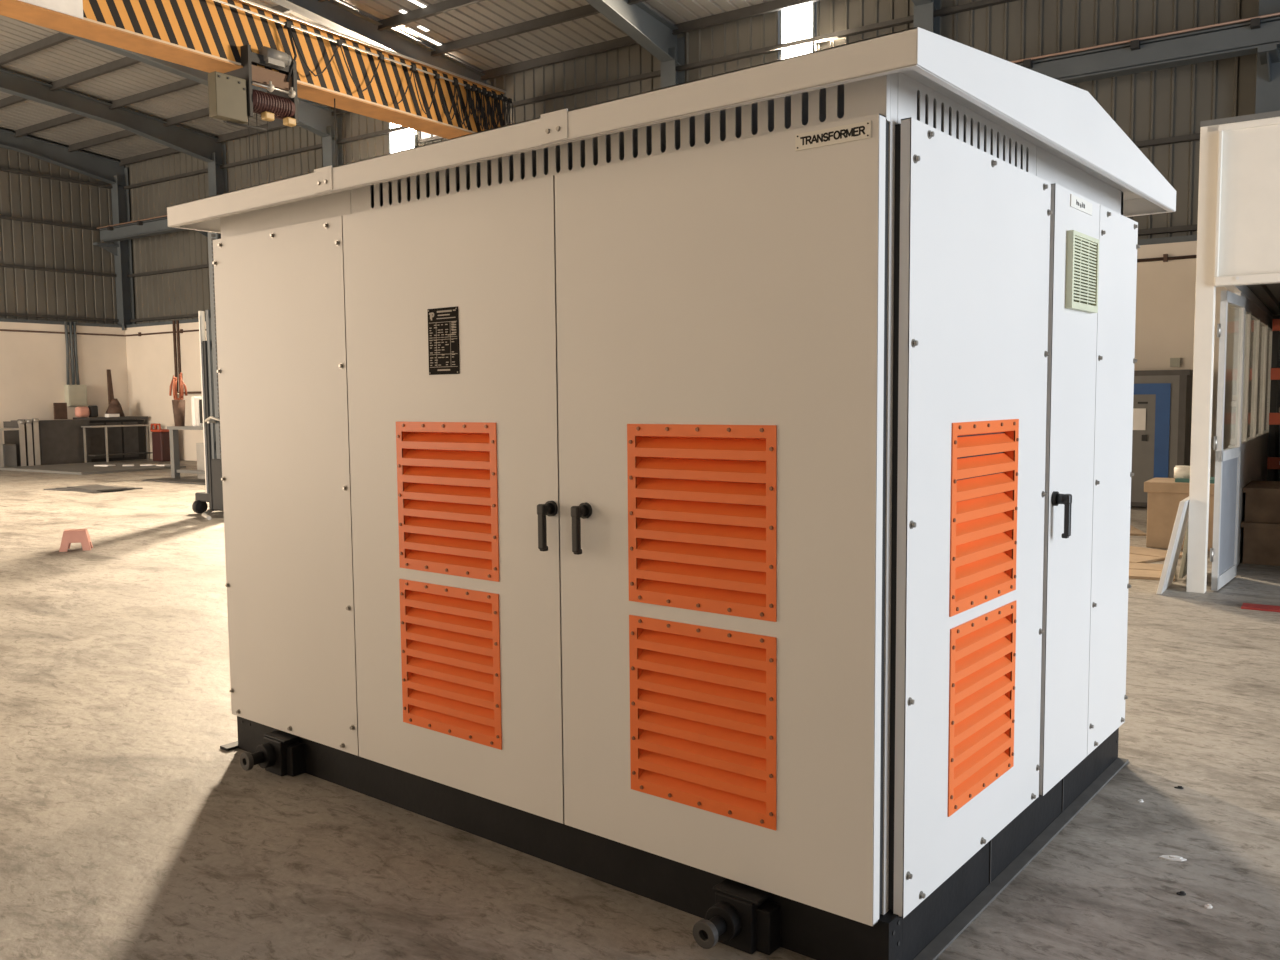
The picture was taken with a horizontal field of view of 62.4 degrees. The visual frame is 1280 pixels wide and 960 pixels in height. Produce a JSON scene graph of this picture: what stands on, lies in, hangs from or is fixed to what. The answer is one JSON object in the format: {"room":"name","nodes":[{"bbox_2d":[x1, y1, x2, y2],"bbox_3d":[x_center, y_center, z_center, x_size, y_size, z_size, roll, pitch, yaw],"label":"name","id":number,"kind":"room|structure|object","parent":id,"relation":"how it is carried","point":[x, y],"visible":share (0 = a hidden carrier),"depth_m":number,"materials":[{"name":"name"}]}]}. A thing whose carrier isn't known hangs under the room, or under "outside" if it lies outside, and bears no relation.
{"room":"factory floor","nodes":[
{"label":"factory floor","id":0,"kind":"room"},
{"bbox_2d":[0,147,117,324],"bbox_3d":[-19.070,-6.253,21.274,0.038,5.538,18.250,2,5,34],"label":"cladding","id":1,"kind":"object","parent":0,"point":[22,291],"visible":0.83,"depth_m":27.16,"materials":[{"name":"grey metal"}]},
{"bbox_2d":[0,215,101,230],"bbox_3d":[-19.109,-6.070,21.104,0.111,0.070,17.900,2,5,34],"label":"beam","id":2,"kind":"structure","parent":1,"relation":"attached to","point":[1,216],"depth_m":26.96,"materials":[{"name":"metal"}]},
{"bbox_2d":[0,167,112,188],"bbox_3d":[-19.120,-7.226,21.015,0.111,0.070,17.900,2,5,34],"label":"beam","id":3,"kind":"structure","parent":1,"relation":"attached to","point":[1,168],"depth_m":27.06,"materials":[{"name":"metal"}]},
{"bbox_2d":[0,263,116,276],"bbox_3d":[-19.098,-4.893,21.195,0.111,0.070,17.900,2,5,34],"label":"beam","id":4,"kind":"structure","parent":1,"relation":"attached to","point":[1,264],"depth_m":27.18,"materials":[{"name":"metal"}]},
{"bbox_2d":[0,312,118,321],"bbox_3d":[-19.086,-3.697,21.287,0.111,0.070,17.900,2,5,34],"label":"beam","id":5,"kind":"structure","parent":1,"relation":"attached to","point":[1,313],"depth_m":27.23,"materials":[{"name":"metal"}]},
{"bbox_2d":[0,322,128,443],"bbox_3d":[-18.948,-1.749,21.507,0.250,3.520,18.150,2,5,34],"label":"wall","id":6,"kind":"structure","parent":0,"point":[33,377],"depth_m":27.00,"materials":[{"name":"beige paint"}]},
{"bbox_2d":[64,322,86,406],"bbox_3d":[-14.642,-2.996,27.378,0.210,2.181,0.480,2,5,34],"label":"box","id":7,"kind":"object","parent":6,"relation":"attached to","point":[75,395],"visible":0.94,"depth_m":27.35,"materials":[{"name":"grey metal"}]},
{"bbox_2d":[0,0,772,160],"bbox_3d":[-4.075,-7.819,10.786,36.750,1.074,18.600,2,5,34],"label":"ceiling","id":8,"kind":"structure","parent":0,"point":[73,56],"depth_m":20.36,"materials":[{"name":"metal"}]},
{"bbox_2d":[0,32,73,65],"bbox_3d":[-2.012,-7.945,13.869,35.900,0.160,0.086,2,5,34],"label":"beam","id":9,"kind":"structure","parent":8,"relation":"attached to","point":[58,38],"depth_m":20.40,"materials":[{"name":"metal"}]},
{"bbox_2d":[0,0,326,107],"bbox_3d":[-1.281,-7.921,14.950,35.900,0.160,0.088,2,5,34],"label":"beam","id":10,"kind":"structure","parent":8,"relation":"attached to","point":[124,62],"depth_m":21.73,"materials":[{"name":"metal"}]},
{"bbox_2d":[14,0,484,137],"bbox_3d":[-0.550,-7.898,16.031,35.900,0.160,0.088,2,5,34],"label":"beam","id":11,"kind":"structure","parent":8,"relation":"attached to","point":[448,5],"depth_m":22.21,"materials":[{"name":"metal"}]},
{"bbox_2d":[67,0,646,151],"bbox_3d":[0.180,-7.875,17.112,35.900,0.160,0.086,2,5,34],"label":"beam","id":12,"kind":"structure","parent":8,"relation":"attached to","point":[587,10],"depth_m":19.20,"materials":[{"name":"metal"}]},
{"bbox_2d":[408,0,426,7],"bbox_3d":[-3.820,-8.107,17.936,0.090,0.090,0.920,2,5,34],"label":"window","id":13,"kind":"structure","parent":8,"relation":"attached to","point":[412,1],"depth_m":17.98,"materials":[{"name":"white glass"}]},
{"bbox_2d":[405,28,441,45],"bbox_3d":[-3.878,-8.117,19.509,0.090,0.110,1.150,2,5,34],"label":"window","id":14,"kind":"structure","parent":8,"relation":"attached to","point":[408,29],"depth_m":19.36,"materials":[{"name":"white glass"}]},
{"bbox_2d":[417,26,429,31],"bbox_3d":[-3.896,-8.116,19.018,0.090,0.029,0.220,2,5,34],"label":"window","id":15,"kind":"structure","parent":8,"relation":"attached to","point":[420,27],"depth_m":19.00,"materials":[{"name":"white glass"}]},
{"bbox_2d":[119,0,821,165],"bbox_3d":[0.945,-7.851,18.243,35.900,0.160,0.086,2,5,34],"label":"beam","id":16,"kind":"structure","parent":8,"relation":"attached to","point":[775,5],"depth_m":19.51,"materials":[{"name":"metal"}]},
{"bbox_2d":[123,0,1016,188],"bbox_3d":[1.016,-7.215,18.387,35.900,0.070,0.110,2,5,34],"label":"beam","id":17,"kind":"structure","parent":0,"point":[983,3],"depth_m":18.57,"materials":[{"name":"metal"}]},
{"bbox_2d":[418,131,442,142],"bbox_3d":[-4.184,-7.323,21.856,1.100,0.540,0.070,2,5,34],"label":"window","id":18,"kind":"structure","parent":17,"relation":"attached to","point":[422,136],"depth_m":22.07,"materials":[{"name":"white glass"}]},
{"bbox_2d":[0,459,1279,959],"bbox_3d":[-7.529,1.009,8.531,60.000,0.200,49.000,3,6,39],"label":"floor","id":19,"kind":"structure","parent":0,"point":[128,831],"depth_m":3.78,"materials":[{"name":"concrete"}]},
{"bbox_2d":[3,444,16,466],"bbox_3d":[-15.101,-0.579,25.165,0.500,0.550,0.300,2,5,34],"label":"bin","id":20,"kind":"object","parent":19,"relation":"on","point":[9,450],"visible":0.84,"depth_m":25.01,"materials":[{"name":"grey metal"}]},
{"bbox_2d":[0,428,19,466],"bbox_3d":[-15.314,-0.742,24.841,0.700,0.930,1.150,2,5,34],"label":"trestle","id":21,"kind":"object","parent":19,"relation":"on","point":[1,429],"visible":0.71,"depth_m":24.79,"materials":[{"name":"grey metal"}]},
{"bbox_2d":[3,420,26,465],"bbox_3d":[-15.053,-0.883,25.471,0.815,1.110,0.120,2,5,34],"label":"cabinet frame","id":22,"kind":"object","parent":19,"relation":"on","point":[17,437],"visible":0.83,"depth_m":25.31,"materials":[{"name":"grey metal"}]},
{"bbox_2d":[11,419,33,465],"bbox_3d":[-14.958,-0.905,25.610,0.815,1.130,0.120,2,5,34],"label":"cabinet frame","id":23,"kind":"object","parent":19,"relation":"on","point":[28,422],"visible":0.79,"depth_m":25.40,"materials":[{"name":"grey metal"}]},
{"bbox_2d":[18,418,40,465],"bbox_3d":[-14.868,-0.926,25.741,0.815,1.150,0.120,2,5,34],"label":"cabinet frame","id":24,"kind":"object","parent":19,"relation":"on","point":[35,426],"visible":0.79,"depth_m":25.53,"materials":[{"name":"grey metal"}]},
{"bbox_2d":[38,419,90,464],"bbox_3d":[-14.541,-0.950,26.401,0.715,1.090,1.300,2,5,34],"label":"enclosure","id":25,"kind":"object","parent":19,"relation":"on","point":[61,441],"visible":0.8,"depth_m":26.17,"materials":[{"name":"grey metal"}]},
{"bbox_2d":[53,403,67,418],"bbox_3d":[-14.706,-1.749,26.835,0.040,0.420,0.320,2,5,34],"label":"board","id":26,"kind":"object","parent":25,"relation":"on","point":[60,409],"visible":1,"depth_m":26.82,"materials":[{"name":"brown wood"}]},
{"bbox_2d":[56,487,91,490],"bbox_3d":[-9.678,0.163,18.099,1.172,0.018,0.233,2,5,32],"label":"steel plate","id":27,"kind":"object","parent":19,"relation":"on","point":[91,490],"depth_m":18.21,"materials":[{"name":"grey metal"}]},
{"bbox_2d":[59,529,92,551],"bbox_3d":[-5.777,0.612,10.830,0.288,0.205,0.225,-2,5,-22],"label":"step stool","id":28,"kind":"object","parent":19,"relation":"on","point":[69,536],"visible":1,"depth_m":10.76,"materials":[{"name":"pink plastic"}]},
{"bbox_2d":[0,462,185,474],"bbox_3d":[-12.552,-0.279,24.219,3.600,0.050,2.400,2,5,34],"label":"platform","id":29,"kind":"object","parent":19,"relation":"on","point":[73,468],"visible":1,"depth_m":23.72,"materials":[{"name":"grey paint"}]},
{"bbox_2d":[140,464,157,465],"bbox_3d":[-11.331,-0.348,24.412,0.300,0.030,0.240,0,4,9],"label":"scrap","id":30,"kind":"object","parent":29,"relation":"on","point":[142,464],"visible":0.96,"depth_m":24.32,"materials":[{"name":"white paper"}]},
{"bbox_2d":[44,487,142,492],"bbox_3d":[-9.534,0.154,18.442,1.500,0.018,0.800,2,5,26],"label":"steel plate","id":31,"kind":"object","parent":19,"relation":"on","point":[129,487],"visible":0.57,"depth_m":18.20,"materials":[{"name":"grey metal"}]},
{"bbox_2d":[73,416,147,461],"bbox_3d":[-13.838,-1.083,27.712,0.800,1.140,1.570,2,5,34],"label":"workbench","id":32,"kind":"object","parent":19,"relation":"on","point":[130,439],"visible":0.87,"depth_m":27.51,"materials":[{"name":"grey metal"}]},
{"bbox_2d":[75,406,88,416],"bbox_3d":[-14.318,-1.746,27.141,0.240,0.280,0.320,2,5,34],"label":"bag","id":33,"kind":"object","parent":32,"relation":"on","point":[82,411],"visible":0.98,"depth_m":27.03,"materials":[{"name":"plastic"}]},
{"bbox_2d":[88,406,97,416],"bbox_3d":[-14.161,-1.776,27.371,0.200,0.300,0.200,2,5,34],"label":"bag","id":34,"kind":"object","parent":32,"relation":"on","point":[93,410],"visible":0.94,"depth_m":27.29,"materials":[{"name":"black fabric"}]},
{"bbox_2d":[107,369,113,405],"bbox_3d":[-14.038,-2.304,28.043,0.147,1.251,0.160,2,5,34],"label":"plank","id":35,"kind":"object","parent":32,"relation":"on","point":[109,377],"visible":0.64,"depth_m":28.01,"materials":[{"name":"brown wood"}]},
{"bbox_2d":[105,414,119,416],"bbox_3d":[-13.685,-1.674,27.419,0.200,0.080,0.280,2,5,34],"label":"carton","id":36,"kind":"object","parent":32,"relation":"on","point":[106,415],"visible":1,"depth_m":27.34,"materials":[{"name":"paper"}]},
{"bbox_2d":[105,398,124,416],"bbox_3d":[-13.811,-1.902,27.790,0.480,0.479,0.479,2,5,34],"label":"sack","id":37,"kind":"object","parent":32,"relation":"on","point":[114,407],"visible":0.92,"depth_m":27.69,"materials":[{"name":"brown fabric"}]},
{"bbox_2d":[96,487,134,491],"bbox_3d":[-8.916,0.170,17.912,0.452,0.018,0.738,2,5,32],"label":"steel plate","id":38,"kind":"object","parent":19,"relation":"on","point":[124,487],"depth_m":18.01,"materials":[{"name":"grey metal"}]},
{"bbox_2d":[67,485,126,490],"bbox_3d":[-9.342,0.134,18.188,1.200,0.018,0.500,3,6,40],"label":"steel plate","id":39,"kind":"object","parent":38,"relation":"on","point":[85,487],"visible":1,"depth_m":18.11,"materials":[{"name":"grey metal"}]},
{"bbox_2d":[81,424,154,462],"bbox_3d":[-13.289,-0.935,27.060,0.450,0.935,1.750,2,5,34],"label":"table","id":40,"kind":"object","parent":19,"relation":"on","point":[145,425],"visible":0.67,"depth_m":26.65,"materials":[{"name":"grey metal"}]},
{"bbox_2d":[88,452,152,455],"bbox_3d":[-13.266,-0.662,27.067,0.320,0.030,1.550,2,5,34],"label":"shelf","id":41,"kind":"object","parent":40,"relation":"attached to","point":[147,453],"depth_m":27.04,"materials":[{"name":"grey metal"}]},
{"bbox_2d":[150,423,170,461],"bbox_3d":[-12.232,-0.969,27.147,0.470,0.970,0.445,2,5,34],"label":"bin","id":42,"kind":"object","parent":19,"relation":"on","point":[160,437],"visible":0.83,"depth_m":26.97,"materials":[{"name":"red plastic"}]},
{"bbox_2d":[152,432,170,461],"bbox_3d":[-12.227,-0.860,27.162,0.440,0.750,0.400,2,5,34],"label":"tub","id":43,"kind":"object","parent":42,"relation":"in","point":[160,440],"depth_m":26.97,"materials":[{"name":"red plastic"}]},
{"bbox_2d":[142,478,204,484],"bbox_3d":[-8.586,0.021,19.968,2.150,0.030,0.500,2,5,34],"label":"ramp","id":44,"kind":"object","parent":19,"relation":"on","point":[168,480],"visible":0.64,"depth_m":19.92,"materials":[{"name":"grey metal"}]},
{"bbox_2d":[167,426,204,477],"bbox_3d":[-8.019,-0.536,20.627,2.350,1.030,1.100,2,5,34],"label":"work table","id":45,"kind":"object","parent":19,"relation":"on","point":[173,430],"visible":0.18,"depth_m":20.79,"materials":[{"name":"grey paint"}]},
{"bbox_2d":[172,400,184,425],"bbox_3d":[-9.071,-1.319,20.817,0.250,0.520,0.250,3,6,39],"label":"bucket","id":46,"kind":"object","parent":45,"relation":"on","point":[178,406],"visible":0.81,"depth_m":20.73,"materials":[{"name":"brown plastic"}]},
{"bbox_2d":[169,373,187,399],"bbox_3d":[-9.076,-1.841,20.777,0.360,0.532,0.284,3,6,39],"label":"cables","id":47,"kind":"object","parent":46,"relation":"in","point":[173,386],"visible":1,"depth_m":20.72,"materials":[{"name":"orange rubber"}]},
{"bbox_2d":[191,396,202,425],"bbox_3d":[-8.631,-1.344,20.709,0.128,0.580,0.260,2,5,34],"label":"jug","id":48,"kind":"object","parent":45,"relation":"on","point":[196,401],"visible":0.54,"depth_m":20.62,"materials":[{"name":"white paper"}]},
{"bbox_2d":[196,443,204,478],"bbox_3d":[-8.492,-0.383,20.840,0.320,0.700,0.320,2,5,34],"label":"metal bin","id":49,"kind":"object","parent":19,"relation":"on","point":[199,446],"visible":0.21,"depth_m":20.73,"materials":[{"name":"white metal"}]},
{"bbox_2d":[192,232,223,519],"bbox_3d":[-5.570,-1.530,13.892,1.080,3.999,1.123,2,5,34],"label":"pallet stacker","id":50,"kind":"object","parent":19,"relation":"on","point":[213,494],"visible":0.34,"depth_m":13.92,"materials":[{"name":"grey metal"}]},
{"bbox_2d":[167,27,1175,959],"bbox_3d":[0.091,-0.057,4.351,3.275,2.425,2.495,3,6,39],"label":"kiosk","id":51,"kind":"object","parent":19,"relation":"on","point":[708,498],"visible":1,"depth_m":3.13,"materials":[{"name":"white metal"}]},
{"bbox_2d":[240,752,253,770],"bbox_3d":[-1.555,1.112,4.182,0.072,0.072,0.020,3,6,39],"label":"washer","id":52,"kind":"object","parent":51,"relation":"in","point":[246,758],"depth_m":4.17,"materials":[{"name":"grey metal"}]},
{"bbox_2d":[693,919,718,948],"bbox_3d":[0.173,1.202,2.801,0.072,0.072,0.020,3,6,39],"label":"washer","id":53,"kind":"object","parent":51,"relation":"in","point":[705,932],"depth_m":2.79,"materials":[{"name":"grey metal"}]},
{"bbox_2d":[1065,230,1098,312],"bbox_3d":[1.500,-0.701,3.584,0.022,0.252,0.294,3,6,39],"label":"vent grille","id":54,"kind":"object","parent":51,"relation":"attached to","point":[1081,247],"depth_m":3.55,"materials":[{"name":"beige plastic"}]},
{"bbox_2d":[1130,525,1145,535],"bbox_3d":[5.027,0.540,11.594,0.800,0.026,0.800,1,5,14],"label":"cardboard sheet","id":55,"kind":"object","parent":19,"relation":"on","point":[1134,531],"visible":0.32,"depth_m":11.22,"materials":[{"name":"brown cardboard"}]},
{"bbox_2d":[1129,562,1174,580],"bbox_3d":[4.088,0.755,8.917,0.750,0.026,0.750,2,5,27],"label":"cardboard sheet","id":56,"kind":"object","parent":19,"relation":"on","point":[1148,571],"visible":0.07,"depth_m":8.76,"materials":[{"name":"brown cardboard"}]},
{"bbox_2d":[1129,546,1182,562],"bbox_3d":[4.513,0.685,9.774,0.900,0.026,0.700,-3,5,-33],"label":"cardboard sheet","id":57,"kind":"object","parent":19,"relation":"on","point":[1136,554],"visible":0.29,"depth_m":9.63,"materials":[{"name":"brown cardboard"}]},
{"bbox_2d":[1131,369,1192,506],"bbox_3d":[6.490,-0.566,14.283,1.730,1.790,0.970,2,5,34],"label":"enclosure","id":58,"kind":"object","parent":19,"relation":"on","point":[1164,444],"visible":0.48,"depth_m":13.60,"materials":[{"name":"grey metal"}]},
{"bbox_2d":[1133,408,1145,429],"bbox_3d":[6.385,-0.791,13.765,0.360,0.280,0.009,2,5,34],"label":"paper notice","id":59,"kind":"object","parent":58,"relation":"attached to","point":[1139,414],"visible":0.36,"depth_m":13.70,"materials":[{"name":"white paper"}]},
{"bbox_2d":[1156,497,1188,594],"bbox_3d":[4.068,0.486,8.029,0.174,0.700,0.550,2,5,34],"label":"sheet","id":60,"kind":"object","parent":19,"relation":"on","point":[1181,521],"visible":0.8,"depth_m":7.86,"materials":[{"name":"white metal"}]},
{"bbox_2d":[1159,855,1186,860],"bbox_3d":[1.712,1.212,3.398,0.081,0.009,0.029,1,5,14],"label":"paper scrap","id":61,"kind":"object","parent":19,"relation":"on","point":[1167,857],"visible":1,"depth_m":3.39,"materials":[{"name":"white paper"}]},
{"bbox_2d":[1144,477,1214,550],"bbox_3d":[5.330,0.327,10.333,0.660,0.640,0.650,2,5,34],"label":"cardboard box","id":62,"kind":"object","parent":19,"relation":"on","point":[1165,495],"visible":0.52,"depth_m":10.17,"materials":[{"name":"brown cardboard"}]},
{"bbox_2d":[1175,477,1214,483],"bbox_3d":[5.410,-0.002,10.197,0.400,0.035,0.400,2,5,34],"label":"tray","id":63,"kind":"object","parent":62,"relation":"on","point":[1212,479],"visible":0.29,"depth_m":10.10,"materials":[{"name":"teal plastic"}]},
{"bbox_2d":[1174,465,1189,477],"bbox_3d":[5.257,-0.079,10.235,0.158,0.115,0.160,2,5,34],"label":"tape roll","id":64,"kind":"object","parent":63,"relation":"on","point":[1180,471],"visible":0.88,"depth_m":10.17,"materials":[{"name":"beige plastic"}]},
{"bbox_2d":[1177,891,1185,895],"bbox_3d":[1.615,1.232,3.155,0.020,0.009,0.021,-4,5,-35],"label":"chip","id":65,"kind":"object","parent":19,"relation":"on","point":[1181,893],"visible":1,"depth_m":3.15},
{"bbox_2d":[1179,524,1187,577],"bbox_3d":[4.495,0.497,8.619,0.089,0.520,0.700,2,5,34],"label":"sheet","id":66,"kind":"object","parent":19,"relation":"on","point":[1183,567],"visible":0.27,"depth_m":8.35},
{"bbox_2d":[1204,904,1212,908],"bbox_3d":[1.652,1.238,3.074,0.018,0.009,0.018,-3,5,-33],"label":"paper scrap","id":67,"kind":"object","parent":19,"relation":"on","point":[1208,906],"visible":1,"depth_m":3.07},
{"bbox_2d":[1186,110,1279,592],"bbox_3d":[6.709,-1.015,9.215,2.760,3.460,5.342,2,5,34],"label":"cabin","id":68,"kind":"object","parent":19,"relation":"on","point":[1238,227],"visible":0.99,"depth_m":7.81,"materials":[{"name":"white metal"}]},
{"bbox_2d":[1241,519,1279,565],"bbox_3d":[6.221,0.550,9.146,1.720,0.360,0.940,2,5,34],"label":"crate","id":69,"kind":"object","parent":19,"relation":"on","point":[1261,541],"visible":0.72,"depth_m":9.17,"materials":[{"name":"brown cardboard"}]},
{"bbox_2d":[1243,480,1279,523],"bbox_3d":[6.251,0.217,9.170,1.720,0.300,0.940,2,5,34],"label":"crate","id":70,"kind":"object","parent":69,"relation":"on","point":[1262,498],"visible":1,"depth_m":9.21,"materials":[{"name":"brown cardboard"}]},
{"bbox_2d":[1241,603,1279,611],"bbox_3d":[4.978,0.912,6.869,1.860,0.012,0.180,2,5,34],"label":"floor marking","id":71,"kind":"object","parent":19,"relation":"on","point":[1249,606],"visible":1,"depth_m":7.30,"materials":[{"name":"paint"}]},
{"bbox_2d":[1267,315,1279,480],"bbox_3d":[7.508,-0.543,10.675,1.960,2.280,0.703,2,5,34],"label":"storage rack","id":72,"kind":"object","parent":19,"relation":"on","point":[1273,461],"visible":0.86,"depth_m":10.93,"materials":[{"name":"orange metal"}]},
{"bbox_2d":[125,241,1228,476],"bbox_3d":[0.910,-1.733,18.845,36.200,3.520,0.250,2,5,34],"label":"wall","id":73,"kind":"structure","parent":0,"point":[1165,291],"depth_m":14.56,"materials":[{"name":"beige paint"}]},
{"bbox_2d":[111,167,134,329],"bbox_3d":[-13.936,-6.213,28.493,0.300,4.350,0.315,2,5,34],"label":"steel column","id":74,"kind":"structure","parent":73,"relation":"attached to","point":[120,196],"depth_m":28.48,"materials":[{"name":"grey metal"}]},
{"bbox_2d":[93,12,1279,255],"bbox_3d":[0.576,-5.676,18.057,35.950,0.670,0.720,2,5,34],"label":"runway","id":75,"kind":"object","parent":74,"relation":"attached to","point":[1260,35],"visible":0.28,"depth_m":13.70,"materials":[{"name":"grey metal"}]},
{"bbox_2d":[0,0,512,138],"bbox_3d":[-7.954,-6.021,12.212,2.700,1.120,19.150,2,5,34],"label":"girder","id":76,"kind":"object","parent":75,"relation":"on","point":[363,78],"visible":0.87,"depth_m":15.94,"materials":[{"name":"yellow metal"}]},
{"bbox_2d":[18,0,82,18],"bbox_3d":[-7.373,-6.059,12.601,0.016,0.695,1.450,2,5,34],"label":"board","id":77,"kind":"object","parent":76,"relation":"attached to","point":[74,8],"visible":1,"depth_m":13.02,"materials":[{"name":"white paper"}]},
{"bbox_2d":[208,44,297,186],"bbox_3d":[-5.683,-4.010,15.442,0.700,4.489,1.350,2,5,34],"label":"electric hoist","id":78,"kind":"object","parent":76,"relation":"hanging from","point":[232,98],"visible":0.9,"depth_m":15.20,"materials":[{"name":"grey metal"}]},
{"bbox_2d":[172,320,180,391],"bbox_3d":[-11.935,-2.805,27.310,0.227,2.600,0.070,2,5,34],"label":"pipes","id":79,"kind":"object","parent":73,"relation":"attached to","point":[175,327],"visible":0.66,"depth_m":27.25,"materials":[{"name":"brown metal"}]},
{"bbox_2d":[177,391,201,393],"bbox_3d":[-10.899,-2.199,26.540,2.400,0.050,0.250,2,5,34],"label":"shelf","id":80,"kind":"object","parent":73,"relation":"attached to","point":[195,392],"visible":0.14,"depth_m":26.65,"materials":[{"name":"brown wood"}]},
{"bbox_2d":[208,144,227,238],"bbox_3d":[-10.353,-6.059,26.067,0.300,4.350,0.315,2,5,34],"label":"steel column","id":81,"kind":"structure","parent":73,"relation":"attached to","point":[217,177],"depth_m":25.94,"materials":[{"name":"grey metal"}]},
{"bbox_2d":[322,117,342,166],"bbox_3d":[-6.836,-5.909,23.686,0.300,4.350,0.315,2,5,34],"label":"steel column","id":82,"kind":"structure","parent":73,"relation":"attached to","point":[328,144],"depth_m":23.55,"materials":[{"name":"grey metal"}]},
{"bbox_2d":[0,235,1196,327],"bbox_3d":[-4.096,-2.903,11.235,36.040,0.080,18.040,2,5,34],"label":"trim","id":83,"kind":"structure","parent":73,"relation":"attached to","point":[1186,238],"depth_m":26.57,"materials":[{"name":"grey metal"}]},
{"bbox_2d":[0,254,1196,336],"bbox_3d":[-4.205,-2.709,11.847,34.892,0.100,16.900,2,5,34],"label":"pipe","id":84,"kind":"object","parent":73,"relation":"attached to","point":[1165,258],"visible":0.22,"depth_m":26.51,"materials":[{"name":"brown metal"}]},
{"bbox_2d":[660,37,684,87],"bbox_3d":[0.587,-5.592,18.660,0.300,4.350,0.315,2,5,34],"label":"steel column","id":85,"kind":"structure","parent":73,"relation":"attached to","point":[669,76],"depth_m":18.47,"materials":[{"name":"grey metal"}]},
{"bbox_2d":[913,0,939,34],"bbox_3d":[4.352,-5.431,16.110,0.300,4.350,0.315,2,5,34],"label":"steel column","id":86,"kind":"structure","parent":73,"relation":"attached to","point":[923,14],"depth_m":15.88,"materials":[{"name":"grey metal"}]},
{"bbox_2d":[1170,358,1179,366],"bbox_3d":[7.262,-1.597,14.350,0.120,0.120,0.050,2,5,34],"label":"junction box","id":87,"kind":"object","parent":73,"relation":"attached to","point":[1174,362],"visible":1,"depth_m":14.33,"materials":[{"name":"grey plastic"}]},
{"bbox_2d":[1255,0,1279,113],"bbox_3d":[8.101,-5.271,13.572,0.300,4.350,0.315,2,5,34],"label":"steel column","id":88,"kind":"structure","parent":73,"relation":"attached to","point":[1267,93],"depth_m":13.46,"materials":[{"name":"grey metal"}]},
{"bbox_2d":[124,0,1258,323],"bbox_3d":[0.965,-5.769,18.627,36.250,4.600,0.046,2,5,34],"label":"cladding","id":89,"kind":"object","parent":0,"point":[1173,101],"visible":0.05,"depth_m":16.78,"materials":[{"name":"metal"}]},
{"bbox_2d":[388,122,416,152],"bbox_3d":[-5.069,-7.359,22.571,0.800,0.990,0.060,2,5,34],"label":"window","id":90,"kind":"structure","parent":89,"relation":"attached to","point":[403,140],"depth_m":22.61,"materials":[{"name":"white glass"}]},
{"bbox_2d":[128,133,1199,276],"bbox_3d":[1.038,-4.882,18.567,35.900,0.070,0.110,2,5,34],"label":"beam","id":91,"kind":"structure","parent":89,"relation":"attached to","point":[1191,137],"depth_m":14.51,"materials":[{"name":"metal"}]},
{"bbox_2d":[130,224,1197,321],"bbox_3d":[1.049,-3.686,18.659,35.900,0.070,0.110,2,5,34],"label":"beam","id":92,"kind":"structure","parent":89,"relation":"attached to","point":[1185,228],"depth_m":14.55,"materials":[{"name":"metal"}]},
{"bbox_2d":[779,2,815,59],"bbox_3d":[2.586,-7.356,17.361,0.630,1.040,0.060,2,5,34],"label":"window","id":93,"kind":"structure","parent":89,"relation":"attached to","point":[799,22],"depth_m":17.36,"materials":[{"name":"white glass"}]},
{"bbox_3d":[-9.163,-2.810,3.633,35.900,8.200,0.200,2,5,34],"label":"wall","id":94,"kind":"structure","parent":0,"visible":0},
{"bbox_2d":[0,129,124,186],"bbox_3d":[-18.960,-8.073,20.956,0.250,1.643,18.100,2,5,34],"label":"roof beam","id":95,"kind":"structure","parent":94,"relation":"attached to","point":[104,169],"depth_m":27.18,"materials":[{"name":"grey metal"}]},
{"bbox_2d":[0,68,223,164],"bbox_3d":[-15.377,-7.920,18.530,0.250,1.643,18.100,2,5,34],"label":"roof beam","id":96,"kind":"structure","parent":94,"relation":"attached to","point":[193,143],"depth_m":23.80,"materials":[{"name":"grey metal"}]},
{"bbox_2d":[49,28,339,139],"bbox_3d":[-11.860,-7.769,16.149,0.253,1.643,18.100,2,5,34],"label":"roof beam","id":97,"kind":"structure","parent":94,"relation":"attached to","point":[313,117],"depth_m":21.90,"materials":[{"name":"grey metal"}]},
{"bbox_2d":[270,0,485,83],"bbox_3d":[-8.161,-7.611,13.644,0.250,1.643,18.100,2,5,34],"label":"roof beam","id":98,"kind":"structure","parent":94,"relation":"attached to","point":[333,14],"depth_m":18.58,"materials":[{"name":"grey metal"}]},
{"bbox_2d":[585,0,680,66],"bbox_3d":[-4.437,-7.452,11.123,0.250,1.643,18.100,2,5,34],"label":"roof beam","id":99,"kind":"structure","parent":94,"relation":"attached to","point":[649,29],"depth_m":17.73,"materials":[{"name":"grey metal"}]},
{"bbox_2d":[911,0,936,10],"bbox_3d":[-0.671,-7.291,8.573,0.250,1.643,18.100,2,5,34],"label":"roof beam","id":100,"kind":"structure","parent":94,"relation":"attached to","point":[915,2],"depth_m":15.80,"materials":[{"name":"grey metal"}]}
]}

